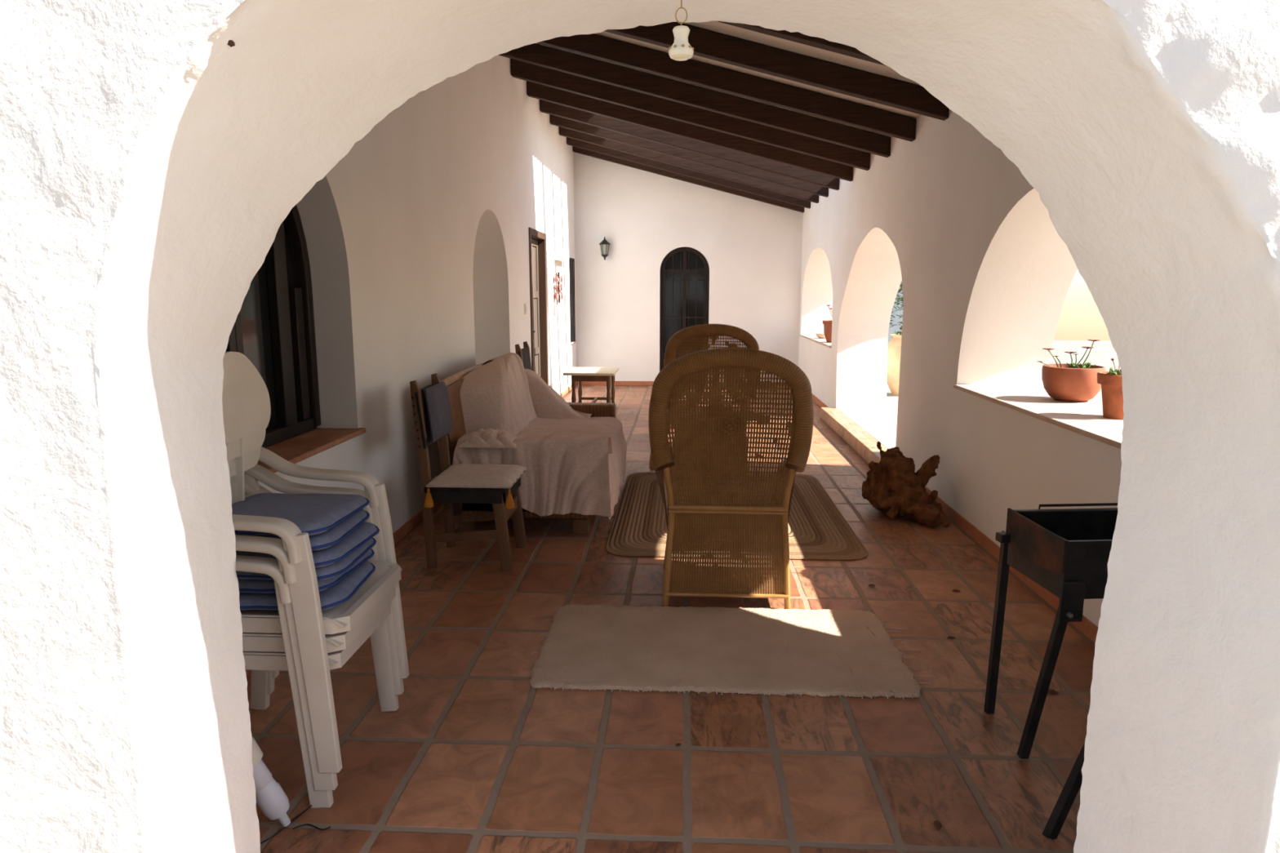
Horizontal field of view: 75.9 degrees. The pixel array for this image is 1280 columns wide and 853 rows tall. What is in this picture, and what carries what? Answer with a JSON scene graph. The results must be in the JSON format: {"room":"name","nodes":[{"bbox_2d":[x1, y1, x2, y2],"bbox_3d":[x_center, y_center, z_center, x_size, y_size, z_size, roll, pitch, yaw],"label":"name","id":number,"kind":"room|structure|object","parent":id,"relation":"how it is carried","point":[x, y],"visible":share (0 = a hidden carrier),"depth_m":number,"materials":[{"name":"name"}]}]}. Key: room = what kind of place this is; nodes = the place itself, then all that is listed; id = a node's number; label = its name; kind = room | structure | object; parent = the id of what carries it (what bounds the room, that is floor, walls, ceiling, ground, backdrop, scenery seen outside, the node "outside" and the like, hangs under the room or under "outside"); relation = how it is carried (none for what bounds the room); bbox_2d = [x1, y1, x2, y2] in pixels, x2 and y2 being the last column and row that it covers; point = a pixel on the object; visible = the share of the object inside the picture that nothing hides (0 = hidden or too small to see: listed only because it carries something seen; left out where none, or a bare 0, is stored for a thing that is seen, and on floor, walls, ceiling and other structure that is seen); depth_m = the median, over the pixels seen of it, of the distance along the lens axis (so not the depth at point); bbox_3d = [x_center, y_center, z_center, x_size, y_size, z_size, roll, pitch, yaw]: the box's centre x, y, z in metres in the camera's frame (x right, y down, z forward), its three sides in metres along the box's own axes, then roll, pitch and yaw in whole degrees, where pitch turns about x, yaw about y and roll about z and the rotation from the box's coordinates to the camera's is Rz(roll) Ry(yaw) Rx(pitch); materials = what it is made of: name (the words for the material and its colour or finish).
{"room":"traditional dwelling","nodes":[
{"label":"traditional dwelling","id":0,"kind":"room"},
{"bbox_2d":[257,54,576,533],"bbox_3d":[-1.665,-1.706,7.499,0.600,4.200,11.650,1,9,3],"label":"wall","id":1,"kind":"structure","parent":0,"point":[417,238],"depth_m":5.62,"materials":[{"name":"white paint"}]},
{"bbox_2d":[225,204,320,448],"bbox_3d":[-1.822,-0.625,3.601,0.070,1.550,1.560,1,9,3],"label":"window","id":2,"kind":"structure","parent":1,"relation":"in","point":[273,327],"depth_m":4.12,"materials":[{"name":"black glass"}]},
{"bbox_2d":[257,427,365,472],"bbox_3d":[-1.701,0.150,3.728,0.305,0.028,1.610,1,9,3],"label":"trim","id":3,"kind":"structure","parent":1,"relation":"attached to","point":[295,450],"depth_m":4.06,"materials":[{"name":"tile"}]},
{"bbox_2d":[244,502,442,675],"bbox_3d":[-1.466,0.557,5.859,0.012,0.075,7.700,1,9,3],"label":"baseboard","id":4,"kind":"structure","parent":1,"relation":"attached to","point":[415,521],"depth_m":5.29,"materials":[{"name":"tile"}]},
{"bbox_2d":[524,303,527,314],"bbox_3d":[-1.270,-1.310,9.137,0.018,0.120,0.090,1,9,3],"label":"light switch","id":5,"kind":"object","parent":1,"relation":"attached to","point":[525,304],"visible":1,"depth_m":9.11,"materials":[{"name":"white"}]},
{"bbox_2d":[528,226,548,385],"bbox_3d":[-1.293,-1.240,10.018,0.150,2.248,1.100,1,9,3],"label":"door","id":6,"kind":"structure","parent":1,"relation":"in","point":[537,239],"depth_m":10.35,"materials":[{"name":"brown wood"}]},
{"bbox_2d":[554,271,563,315],"bbox_3d":[-1.129,-1.849,11.380,0.037,0.609,0.675,1,9,3],"label":"wall ornament","id":7,"kind":"object","parent":1,"relation":"attached to","point":[556,286],"visible":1,"depth_m":11.31,"materials":[{"name":"red plant"}]},
{"bbox_2d":[554,248,568,262],"bbox_3d":[-1.094,-2.409,11.477,0.100,0.180,0.720,1,9,3],"label":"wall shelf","id":8,"kind":"object","parent":1,"relation":"attached to","point":[564,259],"visible":1,"depth_m":11.66,"materials":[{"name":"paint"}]},
{"bbox_2d":[559,381,577,397],"bbox_3d":[-1.119,-0.490,12.139,0.012,0.075,2.850,1,9,3],"label":"baseboard","id":9,"kind":"structure","parent":1,"relation":"attached to","point":[569,388],"depth_m":12.36,"materials":[{"name":"tile"}]},
{"bbox_2d":[568,257,575,345],"bbox_3d":[-1.109,-1.972,12.927,0.111,1.340,0.510,1,9,3],"label":"window","id":10,"kind":"structure","parent":1,"relation":"in","point":[572,285],"depth_m":12.96,"materials":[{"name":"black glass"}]},
{"bbox_2d":[0,0,1279,852],"bbox_3d":[-0.240,-0.529,1.502,5.750,3.851,0.393,1,9,3],"label":"wall","id":11,"kind":"structure","parent":0,"point":[152,164],"depth_m":1.51,"materials":[{"name":"white paint"}]},
{"bbox_2d":[226,40,235,47],"bbox_3d":[-0.680,-0.637,1.363,0.012,0.013,0.012,1,9,3],"label":"nail","id":12,"kind":"object","parent":11,"relation":"attached to","point":[230,42],"visible":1,"depth_m":1.36,"materials":[{"name":"metal"}]},
{"bbox_2d":[668,0,693,60],"bbox_3d":[0.071,-0.748,1.394,0.044,0.232,0.044,1,9,3],"label":"bell","id":13,"kind":"object","parent":11,"relation":"hanging from","point":[681,49],"visible":1,"depth_m":1.40,"materials":[{"name":"ceramic"}]},
{"bbox_2d":[246,385,1094,852],"bbox_3d":[0.180,0.371,7.504,4.120,0.100,12.120,1,9,3],"label":"floor","id":14,"kind":"structure","parent":0,"point":[473,757],"depth_m":2.92,"materials":[{"name":"tile"}]},
{"bbox_2d":[252,737,290,826],"bbox_3d":[-1.215,0.644,2.194,0.454,1.092,0.085,-6,11,-32],"label":"parasol pole","id":15,"kind":"object","parent":14,"relation":"on","point":[272,800],"visible":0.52,"depth_m":2.33,"materials":[{"name":"white plastic"}]},
{"bbox_2d":[260,804,330,844],"bbox_3d":[-1.012,1.154,2.374,0.178,0.041,0.136,-9,13,-44],"label":"cord","id":16,"kind":"object","parent":14,"relation":"on","point":[304,811],"visible":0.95,"depth_m":2.39,"materials":[{"name":"black plastic"}]},
{"bbox_2d":[230,447,399,808],"bbox_3d":[-1.212,0.499,2.696,0.611,1.240,0.651,1,9,3],"label":"plastic chair","id":17,"kind":"object","parent":14,"relation":"on","point":[259,662],"visible":0.14,"depth_m":2.50,"materials":[{"name":"white plastic"}]},
{"bbox_2d":[229,428,404,791],"bbox_3d":[-1.192,0.437,2.685,0.611,1.240,0.665,1,9,3],"label":"plastic chair","id":18,"kind":"object","parent":17,"relation":"on","point":[251,642],"visible":0.28,"depth_m":2.49,"materials":[{"name":"white plastic"}]},
{"bbox_2d":[222,351,408,773],"bbox_3d":[-1.172,0.376,2.674,0.611,1.240,0.680,1,9,3],"label":"plastic chair","id":19,"kind":"object","parent":18,"relation":"on","point":[246,401],"visible":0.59,"depth_m":2.53,"materials":[{"name":"white plastic"}]},
{"bbox_2d":[239,560,375,610],"bbox_3d":[-1.116,0.505,2.651,0.439,0.045,0.429,1,9,-1],"label":"cushion","id":20,"kind":"object","parent":19,"relation":"on","point":[334,596],"visible":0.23,"depth_m":2.50,"materials":[{"name":"blue fabric"}]},
{"bbox_2d":[237,548,374,593],"bbox_3d":[-1.132,0.457,2.662,0.439,0.046,0.429,0,9,6],"label":"cushion","id":21,"kind":"object","parent":20,"relation":"on","point":[245,585],"visible":0.3,"depth_m":2.48,"materials":[{"name":"blue fabric"}]},
{"bbox_2d":[235,537,376,581],"bbox_3d":[-1.114,0.413,2.643,0.439,0.046,0.429,1,9,1],"label":"cushion","id":22,"kind":"object","parent":21,"relation":"on","point":[330,571],"visible":0.19,"depth_m":2.48,"materials":[{"name":"blue fabric"}]},
{"bbox_2d":[235,521,379,568],"bbox_3d":[-1.107,0.367,2.641,0.439,0.056,0.429,1,9,5],"label":"cushion","id":23,"kind":"object","parent":22,"relation":"on","point":[366,531],"visible":0.23,"depth_m":2.53,"materials":[{"name":"blue fabric"}]},
{"bbox_2d":[236,508,369,551],"bbox_3d":[-1.129,0.323,2.623,0.439,0.046,0.429,1,9,0],"label":"cushion","id":24,"kind":"object","parent":23,"relation":"on","point":[336,534],"visible":0.13,"depth_m":2.52,"materials":[{"name":"blue fabric"}]},
{"bbox_2d":[231,493,369,535],"bbox_3d":[-1.133,0.277,2.622,0.439,0.046,0.429,1,9,4],"label":"cushion","id":25,"kind":"object","parent":24,"relation":"on","point":[313,514],"visible":0.69,"depth_m":2.60,"materials":[{"name":"blue fabric"}]},
{"bbox_2d":[409,373,526,570],"bbox_3d":[-0.975,0.245,4.735,0.540,1.067,0.452,1,9,3],"label":"wooden chair","id":26,"kind":"object","parent":14,"relation":"on","point":[446,495],"visible":0.65,"depth_m":4.57,"materials":[{"name":"brown wood"}]},
{"bbox_2d":[422,381,453,442],"bbox_3d":[-1.143,-0.088,4.673,0.076,0.300,0.350,1,9,3],"label":"cushion","id":27,"kind":"object","parent":26,"relation":"attached to","point":[437,397],"visible":1,"depth_m":4.58,"materials":[{"name":"grey fabric"}]},
{"bbox_2d":[423,463,526,509],"bbox_3d":[-0.925,0.330,4.728,0.506,0.152,0.525,1,9,3],"label":"seat cushion","id":28,"kind":"object","parent":26,"relation":"on","point":[457,475],"visible":1,"depth_m":4.57,"materials":[{"name":"beige fabric"}]},
{"bbox_2d":[515,341,532,370],"bbox_3d":[-0.859,-0.256,7.741,0.540,1.067,0.452,1,9,3],"label":"wooden chair","id":29,"kind":"object","parent":14,"relation":"on","point":[524,353],"visible":0.24,"depth_m":7.67,"materials":[{"name":"brown wood"}]},
{"bbox_2d":[437,362,616,534],"bbox_3d":[-0.734,0.029,6.259,1.077,0.986,2.230,1,9,3],"label":"sofa","id":30,"kind":"object","parent":14,"relation":"on","point":[580,522],"visible":0.08,"depth_m":5.32,"materials":[{"name":"brown wood"}]},
{"bbox_2d":[452,352,626,519],"bbox_3d":[-0.693,-0.043,6.130,1.203,0.914,2.271,1,9,3],"label":"throw blanket","id":31,"kind":"object","parent":30,"relation":"on","point":[575,461],"visible":0.99,"depth_m":5.21,"materials":[{"name":"beige fabric"}]},
{"bbox_2d":[562,367,619,403],"bbox_3d":[-0.617,-0.465,10.607,0.640,0.530,0.820,1,9,3],"label":"side table","id":32,"kind":"object","parent":14,"relation":"on","point":[580,375],"visible":0.73,"depth_m":10.30,"materials":[{"name":"brown wood"}]},
{"bbox_2d":[663,324,759,479],"bbox_3d":[0.585,-0.221,6.839,0.790,1.291,0.792,1,9,3],"label":"wicker armchair","id":33,"kind":"object","parent":14,"relation":"on","point":[691,335],"visible":0.26,"depth_m":6.43,"materials":[{"name":"wicker"}]},
{"bbox_2d":[648,347,813,608],"bbox_3d":[0.438,0.224,4.170,0.790,1.291,0.792,1,9,3],"label":"wicker armchair","id":34,"kind":"object","parent":14,"relation":"on","point":[723,531],"visible":0.99,"depth_m":3.90,"materials":[{"name":"wicker"}]},
{"bbox_2d":[529,604,933,699],"bbox_3d":[0.380,0.959,3.601,1.692,0.021,0.876,1,9,3],"label":"rug","id":35,"kind":"object","parent":14,"relation":"on","point":[824,653],"visible":1,"depth_m":3.50,"materials":[{"name":"white fabric"}]},
{"bbox_2d":[604,471,868,560],"bbox_3d":[0.627,0.583,5.890,1.575,0.012,2.247,1,9,3],"label":"rug","id":36,"kind":"object","parent":14,"relation":"on","point":[818,530],"visible":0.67,"depth_m":5.45,"materials":[{"name":"fabric"}]},
{"bbox_2d":[861,441,950,528],"bbox_3d":[1.826,0.362,5.726,0.488,0.500,0.839,1,9,3],"label":"driftwood root","id":37,"kind":"object","parent":14,"relation":"on","point":[891,486],"visible":1,"depth_m":5.63,"materials":[{"name":"brown wood"}]},
{"bbox_2d":[933,820,941,829],"bbox_3d":[0.871,1.165,2.401,0.028,0.008,0.035,-3,10,-20],"label":"dry leaf","id":38,"kind":"object","parent":14,"relation":"on","point":[937,824],"visible":1,"depth_m":2.40,"materials":[{"name":"brown plant"}]},
{"bbox_2d":[983,502,1117,839],"bbox_3d":[1.551,0.726,2.658,0.829,0.810,0.721,-1,9,-4],"label":"barbecue","id":39,"kind":"object","parent":14,"relation":"on","point":[1066,552],"visible":0.54,"depth_m":2.68,"materials":[{"name":"black metal"}]},
{"bbox_2d":[1048,688,1058,693],"bbox_3d":[1.601,1.033,3.195,0.048,0.010,0.034,1,9,3],"label":"dry leaf","id":40,"kind":"object","parent":14,"relation":"on","point":[1051,691],"visible":0.62,"depth_m":3.19,"materials":[{"name":"brown plant"}]},
{"bbox_2d":[573,151,803,385],"bbox_3d":[0.770,-2.676,13.319,4.820,4.200,0.400,1,9,3],"label":"wall","id":41,"kind":"structure","parent":0,"point":[751,248],"depth_m":13.11,"materials":[{"name":"white paint"}]},
{"bbox_2d":[599,236,610,259],"bbox_3d":[-0.559,-2.837,13.055,0.190,0.375,0.212,1,9,3],"label":"wall lantern","id":42,"kind":"object","parent":41,"relation":"attached to","point":[604,244],"visible":1,"depth_m":13.00,"materials":[{"name":"black metal"}]},
{"bbox_2d":[577,381,653,385],"bbox_3d":[-0.369,-0.714,13.500,1.360,0.070,0.012,1,9,3],"label":"baseboard","id":43,"kind":"structure","parent":41,"relation":"attached to","point":[584,383],"depth_m":13.49,"materials":[{"name":"ceramic"}]},
{"bbox_2d":[660,247,709,377],"bbox_3d":[0.722,-1.787,13.363,0.783,2.229,0.111,1,9,3],"label":"door","id":44,"kind":"structure","parent":41,"relation":"in","point":[684,271],"depth_m":13.31,"materials":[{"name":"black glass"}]},
{"bbox_2d":[535,21,922,137],"bbox_3d":[0.775,-3.060,7.290,4.470,1.313,11.950,1,9,3],"label":"ceiling","id":45,"kind":"structure","parent":0,"point":[715,26],"depth_m":5.75,"materials":[{"name":"paint"}]},
{"bbox_2d":[572,146,804,213],"bbox_3d":[0.754,-3.907,12.811,3.616,1.111,0.100,1,9,3],"label":"ceiling beam","id":46,"kind":"structure","parent":45,"relation":"attached to","point":[575,149],"depth_m":12.77,"materials":[{"name":"brown wood"}]},
{"bbox_2d":[566,137,810,208],"bbox_3d":[0.719,-3.800,12.170,3.616,1.111,0.100,1,9,3],"label":"ceiling beam","id":47,"kind":"structure","parent":45,"relation":"attached to","point":[570,141],"depth_m":12.13,"materials":[{"name":"brown wood"}]},
{"bbox_2d":[549,114,828,197],"bbox_3d":[0.636,-3.551,10.673,3.616,1.111,0.100,1,9,3],"label":"ceiling beam","id":48,"kind":"structure","parent":45,"relation":"attached to","point":[554,120],"depth_m":10.63,"materials":[{"name":"brown wood"}]},
{"bbox_2d":[559,126,818,203],"bbox_3d":[0.678,-3.677,11.432,3.616,1.111,0.100,1,9,3],"label":"ceiling beam","id":49,"kind":"structure","parent":45,"relation":"attached to","point":[563,131],"depth_m":11.39,"materials":[{"name":"brown wood"}]},
{"bbox_2d":[539,99,839,190],"bbox_3d":[0.595,-3.426,9.925,3.616,1.111,0.100,1,9,3],"label":"ceiling beam","id":50,"kind":"structure","parent":45,"relation":"attached to","point":[716,152],"depth_m":9.88,"materials":[{"name":"brown wood"}]},
{"bbox_2d":[526,80,853,181],"bbox_3d":[0.550,-3.292,9.117,3.616,1.111,0.100,1,9,3],"label":"ceiling beam","id":51,"kind":"structure","parent":45,"relation":"attached to","point":[536,91],"depth_m":9.07,"materials":[{"name":"brown wood"}]},
{"bbox_2d":[510,57,870,170],"bbox_3d":[0.504,-3.152,8.280,3.616,1.111,0.100,1,9,3],"label":"ceiling beam","id":52,"kind":"structure","parent":45,"relation":"attached to","point":[519,69],"depth_m":8.23,"materials":[{"name":"brown wood"}]},
{"bbox_2d":[497,43,890,157],"bbox_3d":[0.458,-3.016,7.462,3.616,1.111,0.100,1,9,3],"label":"ceiling beam","id":53,"kind":"structure","parent":45,"relation":"attached to","point":[535,54],"depth_m":7.41,"materials":[{"name":"brown wood"}]},
{"bbox_2d":[536,33,915,142],"bbox_3d":[0.414,-2.881,6.655,3.616,1.111,0.100,1,9,3],"label":"ceiling beam","id":54,"kind":"structure","parent":45,"relation":"attached to","point":[593,45],"depth_m":6.60,"materials":[{"name":"brown wood"}]},
{"bbox_2d":[604,21,948,120],"bbox_3d":[0.367,-2.742,5.818,3.616,1.111,0.100,1,9,3],"label":"ceiling beam","id":55,"kind":"structure","parent":45,"relation":"attached to","point":[706,43],"depth_m":5.76,"materials":[{"name":"brown wood"}]},
{"bbox_2d":[718,21,886,66],"bbox_3d":[0.321,-2.602,4.980,3.616,1.111,0.100,1,9,3],"label":"ceiling beam","id":56,"kind":"structure","parent":45,"relation":"attached to","point":[819,42],"depth_m":4.96,"materials":[{"name":"brown wood"}]},
{"bbox_2d":[887,280,903,343],"bbox_3d":[5.078,-2.334,16.743,1.900,2.200,0.300,1,9,3],"label":"wall","id":57,"kind":"structure","parent":0,"point":[895,327],"depth_m":16.61,"materials":[{"name":"white paint"}]},
{"bbox_2d":[798,108,1121,626],"bbox_3d":[2.549,-1.086,7.369,0.600,3.020,11.650,1,9,3],"label":"wall","id":58,"kind":"structure","parent":0,"point":[982,264],"depth_m":5.62,"materials":[{"name":"white paint"}]},
{"bbox_2d":[799,333,831,347],"bbox_3d":[2.786,-1.226,11.663,0.650,0.025,2.780,1,9,3],"label":"window sill","id":59,"kind":"structure","parent":58,"relation":"attached to","point":[813,337],"depth_m":11.71,"materials":[{"name":"paint"}]},
{"bbox_2d":[815,333,825,338],"bbox_3d":[2.656,-1.321,11.918,0.200,0.075,0.200,1,9,3],"label":"dish","id":60,"kind":"object","parent":59,"relation":"on","point":[821,335],"visible":0.72,"depth_m":11.86,"materials":[{"name":"ceramic"}]},
{"bbox_2d":[822,304,832,342],"bbox_3d":[2.604,-1.372,10.948,0.330,0.495,0.330,1,9,3],"label":"flower pot","id":61,"kind":"object","parent":59,"relation":"on","point":[827,323],"visible":0.31,"depth_m":10.89,"materials":[{"name":"ceramic"}]},
{"bbox_2d":[812,394,828,407],"bbox_3d":[2.471,-0.420,11.723,0.012,0.075,3.300,1,9,3],"label":"baseboard","id":62,"kind":"structure","parent":58,"relation":"attached to","point":[815,398],"depth_m":11.13,"materials":[{"name":"tile"}]},
{"bbox_2d":[820,407,887,463],"bbox_3d":[2.208,0.088,8.482,0.180,0.137,3.120,1,9,3],"label":"trim","id":63,"kind":"structure","parent":58,"relation":"attached to","point":[864,444],"depth_m":8.28,"materials":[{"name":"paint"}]},
{"bbox_2d":[836,408,897,448],"bbox_3d":[2.642,0.028,8.539,0.680,0.037,2.860,1,9,3],"label":"trim","id":64,"kind":"structure","parent":58,"relation":"attached to","point":[881,424],"depth_m":8.91,"materials":[{"name":"paint"}]},
{"bbox_2d":[924,486,1097,644],"bbox_3d":[2.071,0.786,4.484,0.012,0.075,5.300,1,9,3],"label":"baseboard","id":65,"kind":"structure","parent":58,"relation":"attached to","point":[1088,628],"depth_m":4.74,"materials":[{"name":"tile"}]},
{"bbox_2d":[953,384,1123,448],"bbox_3d":[2.381,-0.065,4.310,0.650,0.026,2.510,1,9,3],"label":"window sill","id":66,"kind":"structure","parent":58,"relation":"attached to","point":[1086,419],"depth_m":4.45,"materials":[{"name":"paint"}]},
{"bbox_2d":[1036,339,1106,402],"bbox_3d":[2.495,-0.325,4.722,0.326,0.349,0.326,-9,13,-44],"label":"bowl planter","id":67,"kind":"object","parent":66,"relation":"on","point":[1072,382],"visible":0.99,"depth_m":4.63,"materials":[{"name":"ceramic"}]},
{"bbox_2d":[1097,358,1124,419],"bbox_3d":[2.399,-0.196,4.079,0.232,0.305,0.232,1,9,3],"label":"flower pot","id":68,"kind":"object","parent":66,"relation":"on","point":[1111,381],"visible":0.39,"depth_m":4.04,"materials":[{"name":"ceramic"}]},
{"bbox_2d":[886,340,1120,411],"bbox_3d":[9.895,-0.471,12.208,13.560,0.255,22.720,1,9,3],"label":"floor","id":69,"kind":"structure","parent":0,"point":[1102,353],"depth_m":18.14,"materials":[{"name":"white"}]},
{"bbox_2d":[886,331,902,395],"bbox_3d":[3.591,-0.865,11.130,0.600,0.878,0.600,1,9,3],"label":"clay jar","id":70,"kind":"object","parent":69,"relation":"on","point":[894,346],"visible":0.25,"depth_m":10.98,"materials":[{"name":"beige ceramic"}]},
{"bbox_2d":[888,281,903,333],"bbox_3d":[4.745,-2.116,13.304,1.649,2.640,1.669,1,9,3],"label":"shrub","id":71,"kind":"object","parent":69,"relation":"on","point":[900,299],"visible":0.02,"depth_m":13.41,"materials":[{"name":"green plant"}]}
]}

